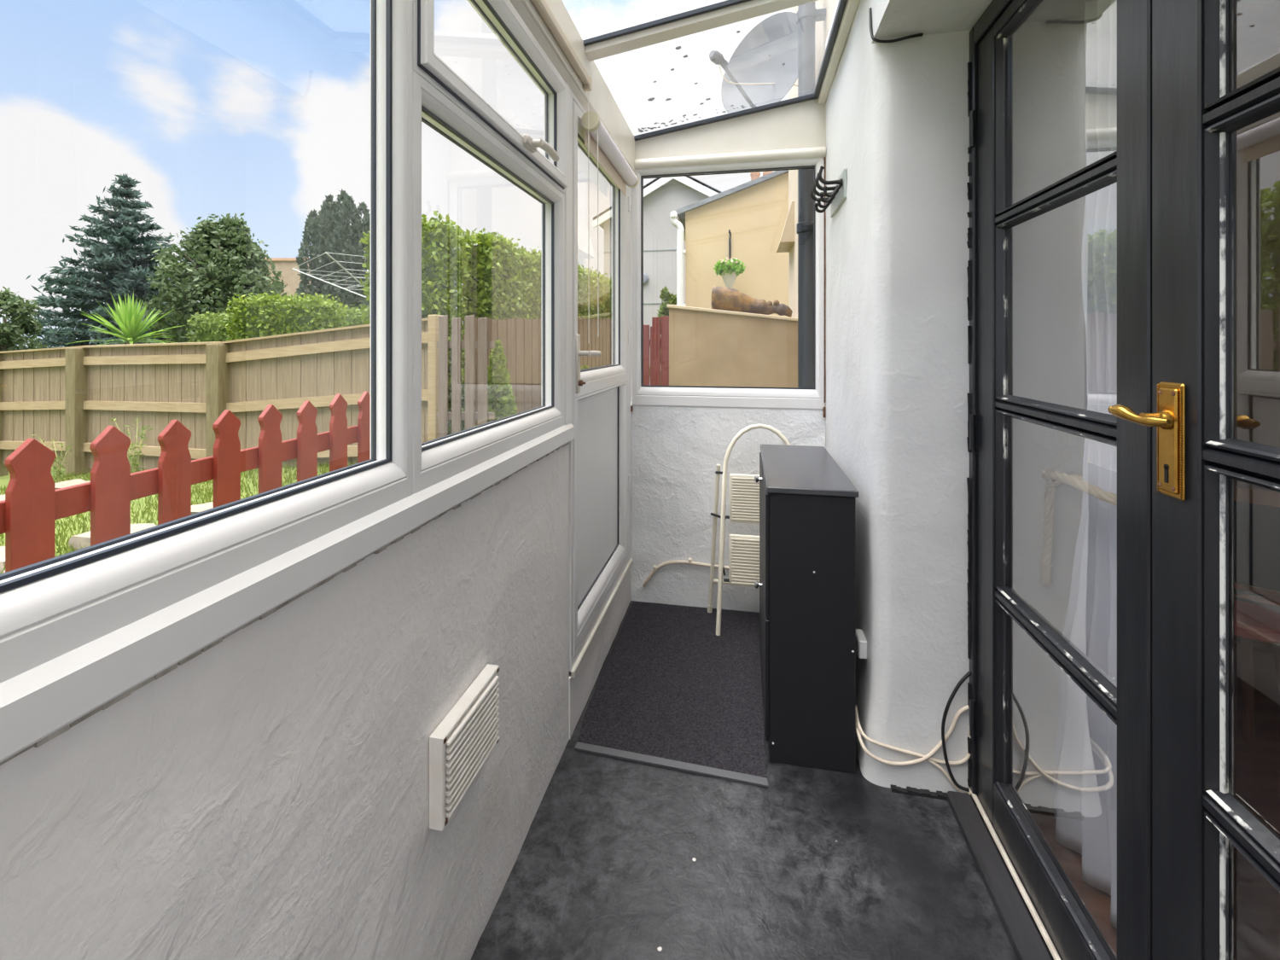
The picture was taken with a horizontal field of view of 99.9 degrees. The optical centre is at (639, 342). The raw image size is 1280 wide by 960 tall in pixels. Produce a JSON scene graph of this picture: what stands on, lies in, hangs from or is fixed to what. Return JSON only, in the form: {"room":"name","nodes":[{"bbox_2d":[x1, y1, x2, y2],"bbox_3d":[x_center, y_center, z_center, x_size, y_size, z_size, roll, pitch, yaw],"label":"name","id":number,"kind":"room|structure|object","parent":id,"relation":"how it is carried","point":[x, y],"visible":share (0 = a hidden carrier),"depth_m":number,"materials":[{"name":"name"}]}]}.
{"room":"sunroom","nodes":[
{"label":"sunroom","id":0,"kind":"room"},
{"bbox_2d":[0,443,631,959],"bbox_3d":[-0.536,0.807,0.644,0.183,0.985,4.260,0,0,11],"label":"wall","id":1,"kind":"structure","parent":0,"point":[265,795],"depth_m":0.74,"materials":[{"name":"paint"}]},
{"bbox_2d":[0,442,569,765],"bbox_3d":[-0.534,0.320,0.186,0.009,0.012,3.162,0,0,11],"label":"trim","id":2,"kind":"structure","parent":1,"relation":"attached to","point":[126,694],"depth_m":0.57,"materials":[{"name":"white plastic"}]},
{"bbox_2d":[0,423,574,762],"bbox_3d":[-0.545,0.288,0.149,0.034,0.054,3.285,0,0,11],"label":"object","id":3,"kind":"structure","parent":1,"relation":"attached to","point":[39,701],"depth_m":0.56,"materials":[{"name":"plastic"}]},
{"bbox_2d":[0,0,592,683],"bbox_3d":[-0.534,-0.321,0.216,0.110,1.172,3.322,0,0,11],"label":"window","id":4,"kind":"structure","parent":1,"relation":"in","point":[50,608],"depth_m":0.71,"materials":[{"name":"plastic"}]},
{"bbox_2d":[429,663,499,831],"bbox_3d":[-0.345,0.799,1.084,0.034,0.166,0.226,0,0,11],"label":"air vent","id":5,"kind":"object","parent":1,"relation":"in","point":[462,743],"visible":1,"depth_m":1.04,"materials":[{"name":"paint"}]},
{"bbox_2d":[412,0,567,494],"bbox_3d":[-0.313,-0.282,1.320,0.123,1.095,0.799,0,0,11],"label":"window","id":6,"kind":"structure","parent":1,"relation":"in","point":[442,100],"depth_m":1.26,"materials":[{"name":"plastic"}]},
{"bbox_2d":[564,81,570,424],"bbox_3d":[-0.261,-0.287,1.746,0.063,1.105,0.055,0,0,11],"label":"trim","id":7,"kind":"structure","parent":1,"relation":"attached to","point":[567,190],"depth_m":1.73,"materials":[{"name":"plastic"}]},
{"bbox_2d":[569,90,632,678],"bbox_3d":[-0.151,0.133,2.240,0.151,1.945,0.955,0,0,11],"label":"door","id":8,"kind":"structure","parent":1,"relation":"in","point":[600,450],"depth_m":2.19,"materials":[{"name":"plastic"}]},
{"bbox_2d":[581,110,638,337],"bbox_3d":[-0.104,-0.406,2.184,0.062,0.773,0.709,0,0,11],"label":"roller blind","id":9,"kind":"object","parent":1,"relation":"attached to","point":[602,147],"visible":1,"depth_m":2.04,"materials":[{"name":"white fabric"}]},
{"bbox_2d":[467,0,636,174],"bbox_3d":[-0.480,-0.931,0.658,0.128,0.198,4.310,0,0,11],"label":"roof beam","id":10,"kind":"structure","parent":0,"point":[602,101],"depth_m":1.78,"materials":[{"name":"beige plastic"}]},
{"bbox_2d":[581,0,847,140],"bbox_3d":[-0.047,-1.103,0.554,1.057,0.208,4.270,0,0,11],"label":"glass roof","id":11,"kind":"structure","parent":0,"point":[708,14],"depth_m":1.82,"materials":[{"name":"clear glass"}]},
{"bbox_2d":[630,405,825,612],"bbox_3d":[0.352,0.807,2.718,1.097,0.985,0.169,0,0,11],"label":"wall","id":12,"kind":"structure","parent":0,"point":[677,450],"depth_m":2.66,"materials":[{"name":"paint"}]},
{"bbox_2d":[642,558,729,587],"bbox_3d":[0.419,1.139,2.609,0.830,0.162,0.030,0,0,11],"label":"conduit","id":13,"kind":"object","parent":12,"relation":"attached to","point":[655,568],"visible":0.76,"depth_m":2.65,"materials":[{"name":"beige plastic"}]},
{"bbox_2d":[630,98,826,417],"bbox_3d":[0.398,-0.412,2.642,0.977,1.525,0.082,0,0,11],"label":"window","id":14,"kind":"structure","parent":12,"relation":"in","point":[644,395],"depth_m":2.61,"materials":[{"name":"plastic"}]},
{"bbox_2d":[788,0,837,448],"bbox_3d":[0.943,-1.450,1.269,0.530,5.700,7.850,0,0,11],"label":"wall","id":15,"kind":"structure","parent":0,"point":[822,27],"depth_m":4.38,"materials":[{"name":"beige paint"}]},
{"bbox_2d":[709,11,797,113],"bbox_3d":[0.735,-1.660,3.179,0.620,0.630,0.519,0,0,11],"label":"satellite dish","id":16,"kind":"object","parent":15,"relation":"attached to","point":[757,77],"visible":0.76,"depth_m":3.27,"materials":[{"name":"grey metal"}]},
{"bbox_2d":[776,201,794,252],"bbox_3d":[1.304,-1.030,4.835,0.121,0.340,0.550,0,0,11],"label":"porch canopy","id":17,"kind":"object","parent":15,"relation":"attached to","point":[787,240],"visible":0.93,"depth_m":4.57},
{"bbox_2d":[796,0,826,387],"bbox_3d":[0.904,-0.850,2.840,0.149,4.100,0.102,0,0,11],"label":"downpipe","id":18,"kind":"object","parent":15,"relation":"attached to","point":[807,14],"visible":0.56,"depth_m":2.81,"materials":[{"name":"grey plastic"}]},
{"bbox_2d":[470,600,1279,959],"bbox_3d":[2.028,1.360,0.371,5.360,0.120,4.900,0,0,11],"label":"floor","id":19,"kind":"structure","parent":0,"point":[617,858],"depth_m":1.32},
{"bbox_2d":[574,601,768,787],"bbox_3d":[0.283,1.295,2.107,0.845,0.008,1.020,0,0,11],"label":"door mat","id":20,"kind":"object","parent":19,"relation":"on","point":[671,692],"visible":0.81,"depth_m":1.96,"materials":[{"name":"grey"}]},
{"bbox_2d":[707,423,790,635],"bbox_3d":[0.537,0.834,2.446,0.473,0.918,0.227,0,0,11],"label":"step ladder","id":21,"kind":"object","parent":20,"relation":"on","point":[744,491],"visible":0.49,"depth_m":2.42,"materials":[{"name":"beige metal"}]},
{"bbox_2d":[754,444,858,773],"bbox_3d":[0.577,0.872,1.990,0.300,0.856,0.714,0,0,11],"label":"cabinet","id":22,"kind":"object","parent":19,"relation":"on","point":[807,583],"visible":1,"depth_m":1.65,"materials":[{"name":"black wood"}]},
{"bbox_2d":[947,791,1053,959],"bbox_3d":[0.777,1.285,0.876,0.062,0.030,1.325,0,0,11],"label":"door threshold","id":23,"kind":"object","parent":19,"relation":"on","point":[1025,938],"depth_m":1.27,"materials":[{"name":"grey metal"}]},
{"bbox_2d":[1234,486,1279,653],"bbox_3d":[2.727,0.982,2.405,0.280,0.660,0.680,0,0,-44],"label":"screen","id":24,"kind":"object","parent":19,"relation":"on","point":[1257,511],"visible":0.25,"depth_m":2.38,"materials":[{"name":"glass"}]},
{"bbox_2d":[1234,599,1279,744],"bbox_3d":[2.106,1.124,1.873,0.283,0.379,0.271,0,0,11],"label":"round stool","id":25,"kind":"object","parent":19,"relation":"on","point":[1252,621],"visible":0.58,"depth_m":1.78,"materials":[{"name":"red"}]},
{"bbox_2d":[825,0,1091,793],"bbox_3d":[0.723,-0.060,0.400,0.572,2.720,4.260,0,0,11],"label":"wall","id":26,"kind":"structure","parent":0,"point":[897,252],"depth_m":1.57,"materials":[{"name":"paint"}]},
{"bbox_2d":[809,165,847,217],"bbox_3d":[0.758,-0.613,2.183,0.100,0.136,0.325,0,0,11],"label":"coat hook rack","id":27,"kind":"object","parent":26,"relation":"attached to","point":[835,198],"visible":1,"depth_m":2.14,"materials":[{"name":"black metal"}]},
{"bbox_2d":[817,0,860,104],"bbox_3d":[0.454,-1.150,0.452,0.035,0.041,4.260,0,0,11],"label":"trim","id":28,"kind":"structure","parent":26,"relation":"attached to","point":[852,5],"depth_m":2.06,"materials":[{"name":"beige plastic"}]},
{"bbox_2d":[855,628,866,658],"bbox_3d":[0.702,0.957,1.710,0.026,0.057,0.075,0,0,11],"label":"wall socket","id":29,"kind":"object","parent":26,"relation":"attached to","point":[861,642],"visible":0.82,"depth_m":1.68,"materials":[{"name":"white plastic"}]},
{"bbox_2d":[868,7,923,42],"bbox_3d":[0.745,-0.939,1.567,0.143,0.125,0.037,0,0,24],"label":"cable","id":30,"kind":"object","parent":26,"relation":"attached to","point":[873,38],"visible":1,"depth_m":1.57,"materials":[{"name":"black plastic"}]},
{"bbox_2d":[855,704,969,766],"bbox_3d":[0.805,1.127,1.610,0.302,0.202,0.134,0,0,11],"label":"cable","id":31,"kind":"object","parent":26,"relation":"attached to","point":[963,709],"visible":0.87,"depth_m":1.55,"materials":[{"name":"beige plastic"}]},
{"bbox_2d":[855,704,970,765],"bbox_3d":[0.807,1.148,1.612,0.302,0.117,0.128,0,0,11],"label":"cable","id":32,"kind":"object","parent":26,"relation":"attached to","point":[966,758],"visible":0.91,"depth_m":1.56,"materials":[{"name":"beige plastic"}]},
{"bbox_2d":[890,784,947,800],"bbox_3d":[0.804,1.294,1.550,0.150,0.012,0.018,0,0,11],"label":"trim","id":33,"kind":"structure","parent":26,"relation":"attached to","point":[911,791],"depth_m":1.55,"materials":[{"name":"black"}]},
{"bbox_2d":[927,759,971,795],"bbox_3d":[0.883,1.240,1.534,0.114,0.088,0.014,0,0,18],"label":"cable","id":34,"kind":"object","parent":26,"relation":"attached to","point":[939,767],"visible":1,"depth_m":1.53,"materials":[{"name":"beige plastic"}]},
{"bbox_2d":[941,671,971,791],"bbox_3d":[0.899,1.099,1.528,0.082,0.334,0.019,0,0,11],"label":"cable","id":35,"kind":"object","parent":26,"relation":"attached to","point":[968,674],"visible":1,"depth_m":1.53,"materials":[{"name":"black plastic"}]},
{"bbox_2d":[966,62,971,786],"bbox_3d":[0.933,0.231,1.524,0.010,2.052,0.009,0,0,11],"label":"trim","id":36,"kind":"structure","parent":26,"relation":"attached to","point":[968,530],"depth_m":1.52,"materials":[{"name":"black"}]},
{"bbox_2d":[968,787,1060,959],"bbox_3d":[0.816,1.269,0.882,0.014,0.014,1.322,0,0,11],"label":"trim","id":37,"kind":"structure","parent":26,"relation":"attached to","point":[1033,912],"depth_m":1.26,"materials":[{"name":"white metal"}]},
{"bbox_2d":[969,0,1061,959],"bbox_3d":[0.849,0.205,0.871,0.075,2.190,1.343,0,0,11],"label":"door frame","id":38,"kind":"structure","parent":26,"relation":"attached to","point":[996,8],"depth_m":1.50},
{"bbox_2d":[969,0,1151,959],"bbox_3d":[0.895,0.218,1.187,0.064,2.100,0.656,0,0,11],"label":"door","id":39,"kind":"structure","parent":26,"relation":"in","point":[1005,790],"depth_m":1.10,"materials":[{"name":"black wood"}]},
{"bbox_2d":[1107,0,1279,959],"bbox_3d":[0.759,0.218,0.575,0.098,2.100,0.633,0,0,11],"label":"door","id":40,"kind":"structure","parent":26,"relation":"in","point":[1198,821],"depth_m":0.78,"materials":[{"name":"black wood"}]},
{"bbox_2d":[1011,16,1087,813],"bbox_3d":[1.269,0.050,2.239,0.230,2.500,1.522,0,0,11],"label":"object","id":41,"kind":"structure","parent":0,"point":[1049,363],"depth_m":1.49,"materials":[{"name":"paint"}]},
{"bbox_2d":[1038,470,1117,586],"bbox_3d":[1.111,0.494,1.302,0.148,0.343,0.373,0,0,11],"label":"tieback","id":42,"kind":"object","parent":41,"relation":"attached to","point":[1056,479],"visible":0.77,"depth_m":1.46,"materials":[{"name":"beige"}]},
{"bbox_2d":[1053,0,1117,929],"bbox_3d":[1.100,0.238,1.244,0.083,2.120,0.460,0,0,10],"label":"curtain","id":43,"kind":"object","parent":41,"relation":"hanging from","point":[1085,767],"visible":0.52,"depth_m":1.28,"materials":[{"name":"white fabric"}]},
{"bbox_2d":[1234,111,1279,491],"bbox_3d":[2.901,0.100,0.202,3.780,2.600,5.100,0,0,11],"label":"wall","id":44,"kind":"structure","parent":0,"point":[1257,144],"depth_m":2.67,"materials":[{"name":"white paint"}]},
{"bbox_2d":[1234,0,1279,89],"bbox_3d":[2.901,-1.250,0.202,3.780,0.100,5.100,0,0,11],"label":"ceiling","id":45,"kind":"structure","parent":0,"point":[1257,22],"depth_m":2.13,"materials":[{"name":"white paint"}]},
{"label":"outside","id":46,"kind":"structure","parent":0,"visible":0},
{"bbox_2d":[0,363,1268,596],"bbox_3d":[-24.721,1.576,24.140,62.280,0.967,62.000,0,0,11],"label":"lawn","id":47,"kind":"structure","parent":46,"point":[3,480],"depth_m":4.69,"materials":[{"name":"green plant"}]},
{"bbox_2d":[0,546,5,573],"bbox_3d":[-3.761,1.287,3.180,0.467,0.133,0.270,0,0,11],"label":"stone block","id":48,"kind":"object","parent":47,"relation":"on","point":[2,548],"visible":0.12,"depth_m":3.10,"materials":[{"name":"white stone"}]},
{"bbox_2d":[0,494,5,500],"bbox_3d":[-6.021,1.538,5.133,0.669,0.115,0.497,0,0,11],"label":"stone block","id":49,"kind":"object","parent":47,"relation":"on","point":[2,497],"visible":0.02,"depth_m":5.15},
{"bbox_2d":[0,286,47,351],"bbox_3d":[-10.864,0.264,9.087,1.068,2.475,1.253,0,0,11],"label":"shrub","id":50,"kind":"object","parent":47,"relation":"on","point":[14,305],"visible":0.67,"depth_m":9.18,"materials":[{"name":"green plant"}]},
{"bbox_2d":[30,434,71,482],"bbox_3d":[-6.919,1.379,6.333,0.347,0.610,0.315,0,0,35],"label":"weed","id":51,"kind":"object","parent":47,"relation":"on","point":[58,471],"visible":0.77,"depth_m":6.32,"materials":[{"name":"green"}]},
{"bbox_2d":[54,478,90,488],"bbox_3d":[-6.198,1.571,5.835,0.413,0.104,0.358,0,0,11],"label":"stone block","id":52,"kind":"object","parent":47,"relation":"on","point":[72,482],"visible":0.26,"depth_m":5.84,"materials":[{"name":"white stone"}]},
{"bbox_2d":[9,173,208,349],"bbox_3d":[-15.253,-1.682,15.962,5.006,6.767,4.957,0,0,25],"label":"spruce tree","id":53,"kind":"object","parent":47,"relation":"on","point":[119,258],"visible":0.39,"depth_m":15.22,"materials":[{"name":"green plant"}]},
{"bbox_2d":[68,523,156,551],"bbox_3d":[-3.306,1.253,3.436,0.508,0.119,0.305,0,0,11],"label":"stone block","id":54,"kind":"object","parent":47,"relation":"on","point":[84,539],"visible":0.2,"depth_m":3.34,"materials":[{"name":"white stone"}]},
{"bbox_2d":[64,290,184,345],"bbox_3d":[-7.749,0.442,8.187,1.328,2.517,1.342,0,0,-20],"label":"cordyline","id":55,"kind":"object","parent":47,"relation":"on","point":[129,317],"visible":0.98,"depth_m":8.21,"materials":[{"name":"green plant"}]},
{"bbox_2d":[109,414,153,472],"bbox_3d":[-5.292,1.133,5.555,0.375,0.769,0.326,0,0,11],"label":"weed","id":56,"kind":"object","parent":47,"relation":"on","point":[134,466],"visible":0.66,"depth_m":5.55,"materials":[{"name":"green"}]},
{"bbox_2d":[0,459,357,574],"bbox_3d":[-4.648,1.369,3.851,6.668,0.735,5.269,0,0,11],"label":"grass","id":57,"kind":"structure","parent":47,"relation":"on","point":[84,526],"depth_m":4.50,"materials":[{"name":"green plant"}]},
{"bbox_2d":[0,391,370,572],"bbox_3d":[-1.737,0.696,1.864,0.047,0.880,3.200,0,0,11],"label":"picket fence","id":58,"kind":"object","parent":47,"relation":"on","point":[30,509],"visible":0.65,"depth_m":1.92,"materials":[{"name":"red paint"}]},
{"bbox_2d":[191,501,213,514],"bbox_3d":[-2.930,1.215,3.770,0.531,0.151,0.290,0,0,11],"label":"stone block","id":59,"kind":"object","parent":47,"relation":"on","point":[195,509],"visible":0.12,"depth_m":3.75,"materials":[{"name":"white stone"}]},
{"bbox_2d":[182,310,238,343],"bbox_3d":[-8.634,0.647,11.258,1.462,2.783,0.973,0,0,1],"label":"clipped hedge","id":60,"kind":"object","parent":47,"relation":"on","point":[209,331],"visible":0.18,"depth_m":11.07,"materials":[{"name":"green plant"}]},
{"bbox_2d":[133,212,287,343],"bbox_3d":[-10.882,-0.919,13.988,3.311,5.043,3.400,0,0,-36],"label":"tree","id":61,"kind":"object","parent":47,"relation":"on","point":[226,260],"visible":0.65,"depth_m":13.27,"materials":[{"name":"green plant"}]},
{"bbox_2d":[69,257,365,340],"bbox_3d":[-21.113,-1.200,28.505,10.900,6.000,7.000,0,0,0],"label":"bungalow","id":62,"kind":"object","parent":47,"relation":"on","point":[290,277],"visible":0.08,"depth_m":25.49,"materials":[{"name":"beige paint"}]},
{"bbox_2d":[0,314,442,476],"bbox_3d":[-8.485,0.920,7.371,13.571,2.400,0.375,0,0,16],"label":"fence","id":63,"kind":"object","parent":47,"relation":"on","point":[68,395],"visible":0.59,"depth_m":6.49,"materials":[{"name":"brown wood"}]},
{"bbox_2d":[218,290,348,341],"bbox_3d":[-6.181,0.426,9.351,1.795,2.670,1.134,0,0,-1],"label":"box hedge","id":64,"kind":"object","parent":47,"relation":"on","point":[260,317],"visible":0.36,"depth_m":9.08,"materials":[{"name":"green plant"}]},
{"bbox_2d":[291,251,370,299],"bbox_3d":[-3.636,0.266,7.630,1.894,2.668,1.894,0,0,-43],"label":"rotary airer","id":65,"kind":"object","parent":47,"relation":"on","point":[326,253],"visible":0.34,"depth_m":7.63,"materials":[{"name":"grey metal"}]},
{"bbox_2d":[294,188,370,314],"bbox_3d":[-10.010,-1.793,17.779,3.088,6.787,1.751,0,0,11],"label":"tree","id":66,"kind":"object","parent":47,"relation":"on","point":[332,235],"visible":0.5,"depth_m":17.42,"materials":[{"name":"plant"}]},
{"bbox_2d":[320,303,370,327],"bbox_3d":[-6.434,0.512,12.296,2.344,2.860,1.080,0,0,2],"label":"clipped hedge","id":67,"kind":"object","parent":47,"relation":"on","point":[352,320],"visible":0.05,"depth_m":12.08,"materials":[{"name":"green plant"}]},
{"bbox_2d":[359,210,471,435],"bbox_3d":[-2.615,-0.009,6.253,1.192,3.099,0.938,0,0,4],"label":"conifer hedge","id":68,"kind":"object","parent":47,"relation":"on","point":[440,268],"visible":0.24,"depth_m":6.11,"materials":[{"name":"green plant"}]},
{"bbox_2d":[436,314,494,437],"bbox_3d":[-1.705,0.465,5.252,0.562,1.470,0.067,0,0,2],"label":"wooden gate","id":69,"kind":"object","parent":47,"relation":"on","point":[456,416],"visible":0.66,"depth_m":5.22,"materials":[{"name":"grey wood"}]},
{"bbox_2d":[474,339,517,426],"bbox_3d":[-1.473,0.554,5.559,0.492,1.191,0.507,0,0,11],"label":"conifer","id":70,"kind":"object","parent":47,"relation":"on","point":[498,384],"visible":0.61,"depth_m":5.49,"materials":[{"name":"green plant"}]},
{"bbox_2d":[453,227,611,428],"bbox_3d":[-1.395,-0.187,10.389,0.806,3.078,7.496,0,0,11],"label":"conifer hedge","id":71,"kind":"object","parent":47,"relation":"on","point":[504,282],"visible":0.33,"depth_m":7.59,"materials":[{"name":"green plant"}]},
{"bbox_2d":[463,317,611,425],"bbox_3d":[-1.129,0.342,9.605,0.090,1.915,7.533,0,0,12],"label":"fence","id":72,"kind":"object","parent":47,"relation":"on","point":[520,338],"visible":0.32,"depth_m":7.46,"materials":[{"name":"brown wood"}]},
{"bbox_2d":[580,364,589,369],"bbox_3d":[-0.817,0.728,7.894,0.722,0.845,0.720,0,0,11],"label":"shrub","id":73,"kind":"object","parent":47,"relation":"on","point":[584,366],"visible":0.04,"depth_m":7.87,"materials":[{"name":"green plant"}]},
{"bbox_2d":[643,315,669,385],"bbox_3d":[0.226,0.472,6.159,0.822,1.556,0.080,0,0,11],"label":"fence","id":74,"kind":"object","parent":47,"relation":"on","point":[659,341],"visible":0.18,"depth_m":6.12,"materials":[{"name":"red wood"}]},
{"bbox_2d":[593,175,721,385],"bbox_3d":[1.655,-1.470,18.014,4.300,6.140,8.400,0,0,11],"label":"gabled house","id":75,"kind":"structure","parent":47,"relation":"on","point":[662,196],"depth_m":14.15,"materials":[{"name":"white paint"}]},
{"bbox_2d":[643,273,649,284],"bbox_3d":[0.077,-1.700,14.179,0.320,0.320,0.110,0,0,11],"label":"wall lamp","id":76,"kind":"object","parent":75,"relation":"attached to","point":[646,276],"depth_m":14.15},
{"bbox_2d":[649,286,676,376],"bbox_3d":[0.359,0.425,7.051,0.524,2.350,0.484,0,0,11],"label":"shrub","id":77,"kind":"object","parent":47,"relation":"on","point":[669,299],"visible":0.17,"depth_m":7.03,"materials":[{"name":"green plant"}]},
{"bbox_2d":[670,169,788,317],"bbox_3d":[1.782,-0.690,8.079,2.172,4.180,3.740,0,0,11],"label":"neighbouring house","id":78,"kind":"structure","parent":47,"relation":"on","point":[755,212],"depth_m":6.39,"materials":[{"name":"paint"}]},
{"bbox_2d":[713,233,745,287],"bbox_3d":[1.015,-0.915,6.127,0.380,0.670,0.376,0,0,11],"label":"hanging planter","id":79,"kind":"object","parent":78,"relation":"hanging from","point":[730,270],"visible":0.99,"depth_m":6.04,"materials":[{"name":"beige"}]},
{"bbox_2d":[728,229,731,259],"bbox_3d":[1.044,-1.160,6.258,0.024,0.320,0.324,0,0,11],"label":"bracket","id":80,"kind":"object","parent":78,"relation":"attached to","point":[730,232],"visible":0.98,"depth_m":6.40,"materials":[{"name":"black metal"}]},
{"bbox_2d":[750,172,760,180],"bbox_3d":[1.888,-2.600,8.802,0.170,0.360,0.166,0,0,11],"label":"chimney pot","id":81,"kind":"object","parent":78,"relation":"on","point":[753,175],"depth_m":8.74,"materials":[{"name":"orange ceramic"}]},
{"bbox_2d":[762,171,773,175],"bbox_3d":[2.084,-2.600,8.764,0.170,0.360,0.166,0,0,11],"label":"chimney pot","id":82,"kind":"object","parent":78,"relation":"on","point":[765,172],"depth_m":8.70,"materials":[{"name":"orange ceramic"}]},
{"bbox_2d":[666,304,797,387],"bbox_3d":[0.748,0.544,4.367,1.028,1.712,0.300,0,0,11],"label":"wall","id":83,"kind":"structure","parent":47,"relation":"on","point":[708,347],"depth_m":4.24,"materials":[{"name":"beige paint"}]},
{"bbox_2d":[710,285,792,317],"bbox_3d":[0.893,-0.334,4.312,0.641,0.260,0.207,0,0,11],"label":"driftwood log","id":84,"kind":"object","parent":83,"relation":"on","point":[723,298],"visible":0.94,"depth_m":4.27,"materials":[{"name":"brown wood"}]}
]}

